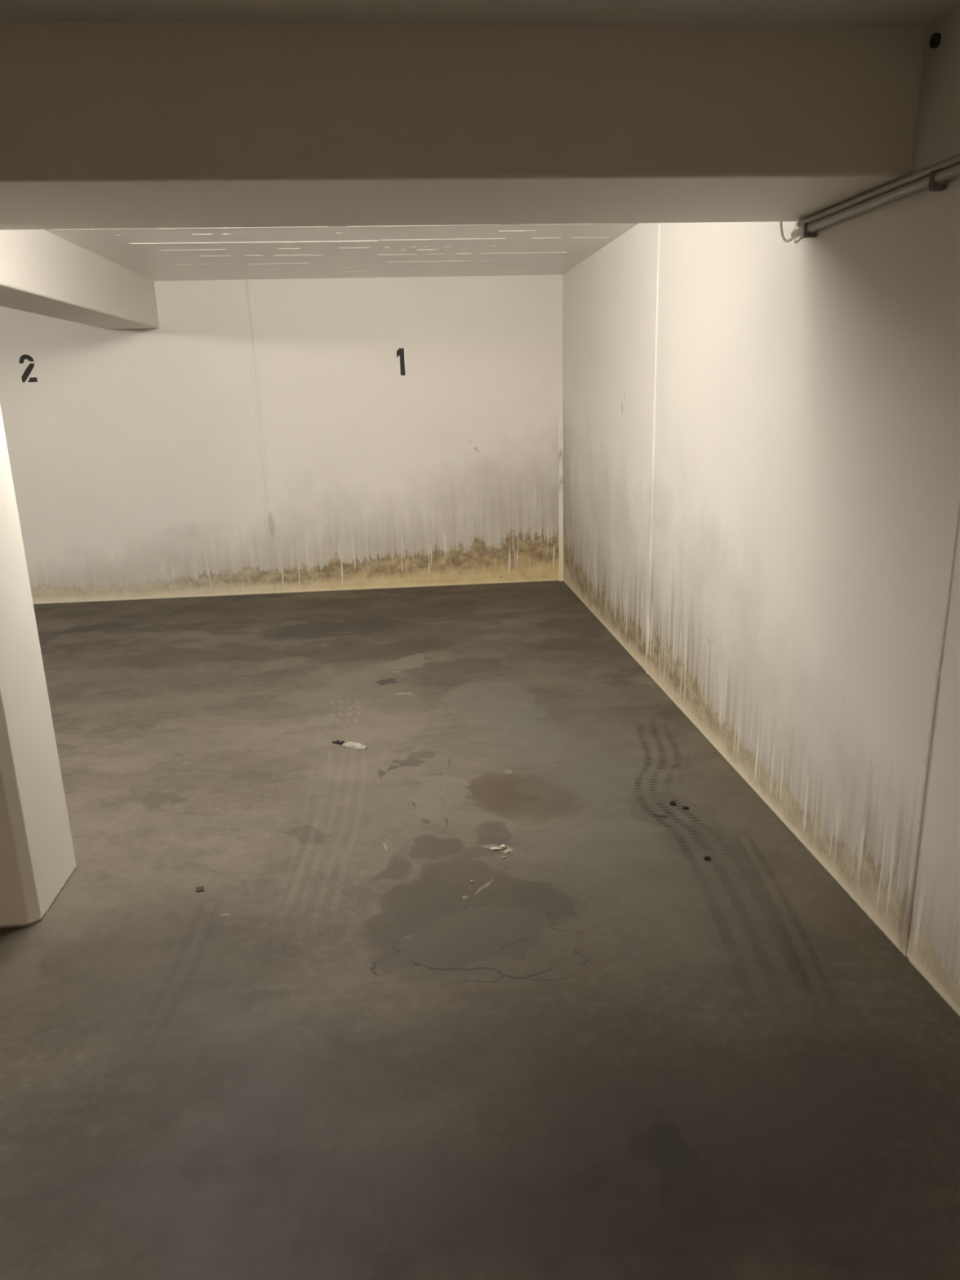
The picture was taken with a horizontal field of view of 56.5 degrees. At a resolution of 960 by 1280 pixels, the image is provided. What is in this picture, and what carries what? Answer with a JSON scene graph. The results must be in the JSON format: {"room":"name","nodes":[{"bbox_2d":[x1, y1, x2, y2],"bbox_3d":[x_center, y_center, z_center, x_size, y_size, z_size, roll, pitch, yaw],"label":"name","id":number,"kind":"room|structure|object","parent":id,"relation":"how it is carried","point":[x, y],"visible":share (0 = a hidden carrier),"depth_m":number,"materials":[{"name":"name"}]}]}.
{"room":"underground parking garage","nodes":[
{"label":"underground parking garage","id":0,"kind":"room"},
{"bbox_2d":[0,275,562,604],"bbox_3d":[-6.985,-1.332,6.805,15.393,2.460,0.207,-3,16,-5],"label":"wall","id":1,"kind":"structure","parent":0,"point":[269,436],"depth_m":7.17,"materials":[{"name":"paint"}]},
{"bbox_2d":[19,354,37,382],"bbox_3d":[-3.465,-2.081,6.848,0.115,0.204,0.003,-3,16,-5],"label":"painted number","id":2,"kind":"object","parent":1,"relation":"attached to","point":[30,366],"visible":1,"depth_m":6.85,"materials":[{"name":"black paint"}]},
{"bbox_2d":[396,348,405,375],"bbox_3d":[-0.629,-2.209,7.095,0.063,0.207,0.003,-3,16,-5],"label":"painted number","id":3,"kind":"object","parent":1,"relation":"attached to","point":[400,352],"visible":1,"depth_m":7.09,"materials":[{"name":"black paint"}]},
{"bbox_2d":[558,405,563,581],"bbox_3d":[0.678,-1.210,7.500,0.040,1.460,0.009,1,16,8],"label":"trim","id":4,"kind":"structure","parent":1,"relation":"attached to","point":[561,418],"depth_m":7.50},
{"bbox_2d":[0,581,959,1279],"bbox_3d":[-6.108,2.264,-1.307,15.793,0.120,17.853,-3,16,-5],"label":"floor","id":5,"kind":"structure","parent":0,"point":[615,1050],"depth_m":2.48,"materials":[{"name":"concrete"}]},
{"bbox_2d":[0,405,76,928],"bbox_3d":[-1.759,-0.143,2.708,0.620,2.122,0.362,-3,16,-5],"label":"concrete column","id":6,"kind":"structure","parent":5,"relation":"on","point":[37,860],"depth_m":2.82,"materials":[{"name":"paint"}]},
{"bbox_2d":[195,886,204,892],"bbox_3d":[-0.949,0.845,3.030,0.025,0.004,0.029,-7,17,-18],"label":"debris","id":7,"kind":"object","parent":5,"relation":"on","point":[198,889],"depth_m":3.02,"materials":[{"name":"black"}]},
{"bbox_2d":[332,740,367,749],"bbox_3d":[-0.620,0.490,4.230,0.192,0.022,0.050,6,17,24],"label":"paper scrap","id":8,"kind":"object","parent":5,"relation":"on","point":[350,744],"visible":1,"depth_m":4.21,"materials":[{"name":"paper"}]},
{"bbox_2d":[489,847,500,849],"bbox_3d":[0.057,0.757,3.242,0.042,0.007,0.017,-3,16,-5],"label":"chip","id":9,"kind":"object","parent":5,"relation":"on","point":[491,848],"visible":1,"depth_m":3.24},
{"bbox_2d":[500,844,506,848],"bbox_3d":[0.085,0.751,3.249,0.024,0.015,0.019,-11,18,-31],"label":"chip","id":10,"kind":"object","parent":5,"relation":"on","point":[502,846],"visible":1,"depth_m":3.24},
{"bbox_2d":[0,0,959,280],"bbox_3d":[-6.174,-0.230,-2.008,15.793,0.156,17.853,-3,16,-5],"label":"ceiling","id":11,"kind":"structure","parent":0,"point":[169,254],"depth_m":4.72,"materials":[{"name":"paint"}]},
{"bbox_2d":[0,229,159,328],"bbox_3d":[-2.459,-1.971,4.730,0.402,0.338,4.311,-3,16,-5],"label":"concrete beam","id":12,"kind":"structure","parent":11,"relation":"attached to","point":[42,273],"depth_m":5.07,"materials":[{"name":"white paint"}]},
{"bbox_2d":[0,21,925,230],"bbox_3d":[-6.558,-1.088,1.972,15.393,0.338,0.667,-3,16,-5],"label":"concrete beam","id":13,"kind":"structure","parent":11,"relation":"attached to","point":[104,125],"depth_m":2.23,"materials":[{"name":"white paint"}]},
{"bbox_2d":[562,5,959,1017],"bbox_3d":[1.613,0.631,-0.991,0.208,2.460,17.453,-3,16,-5],"label":"wall","id":14,"kind":"structure","parent":0,"point":[762,430],"depth_m":3.08,"materials":[{"name":"paint"}]},
{"bbox_2d":[779,153,959,242],"bbox_3d":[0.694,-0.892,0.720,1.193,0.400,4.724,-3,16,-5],"label":"cable conduit","id":15,"kind":"object","parent":14,"relation":"attached to","point":[949,168],"visible":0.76,"depth_m":2.44,"materials":[{"name":"grey plastic"}]},
{"bbox_2d":[929,32,941,48],"bbox_3d":[1.140,-1.488,2.218,0.030,0.032,0.032,-3,16,-5],"label":"hole","id":16,"kind":"object","parent":14,"relation":"attached to","point":[935,41],"visible":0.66,"depth_m":2.21,"materials":[{"name":"black"}]}
]}

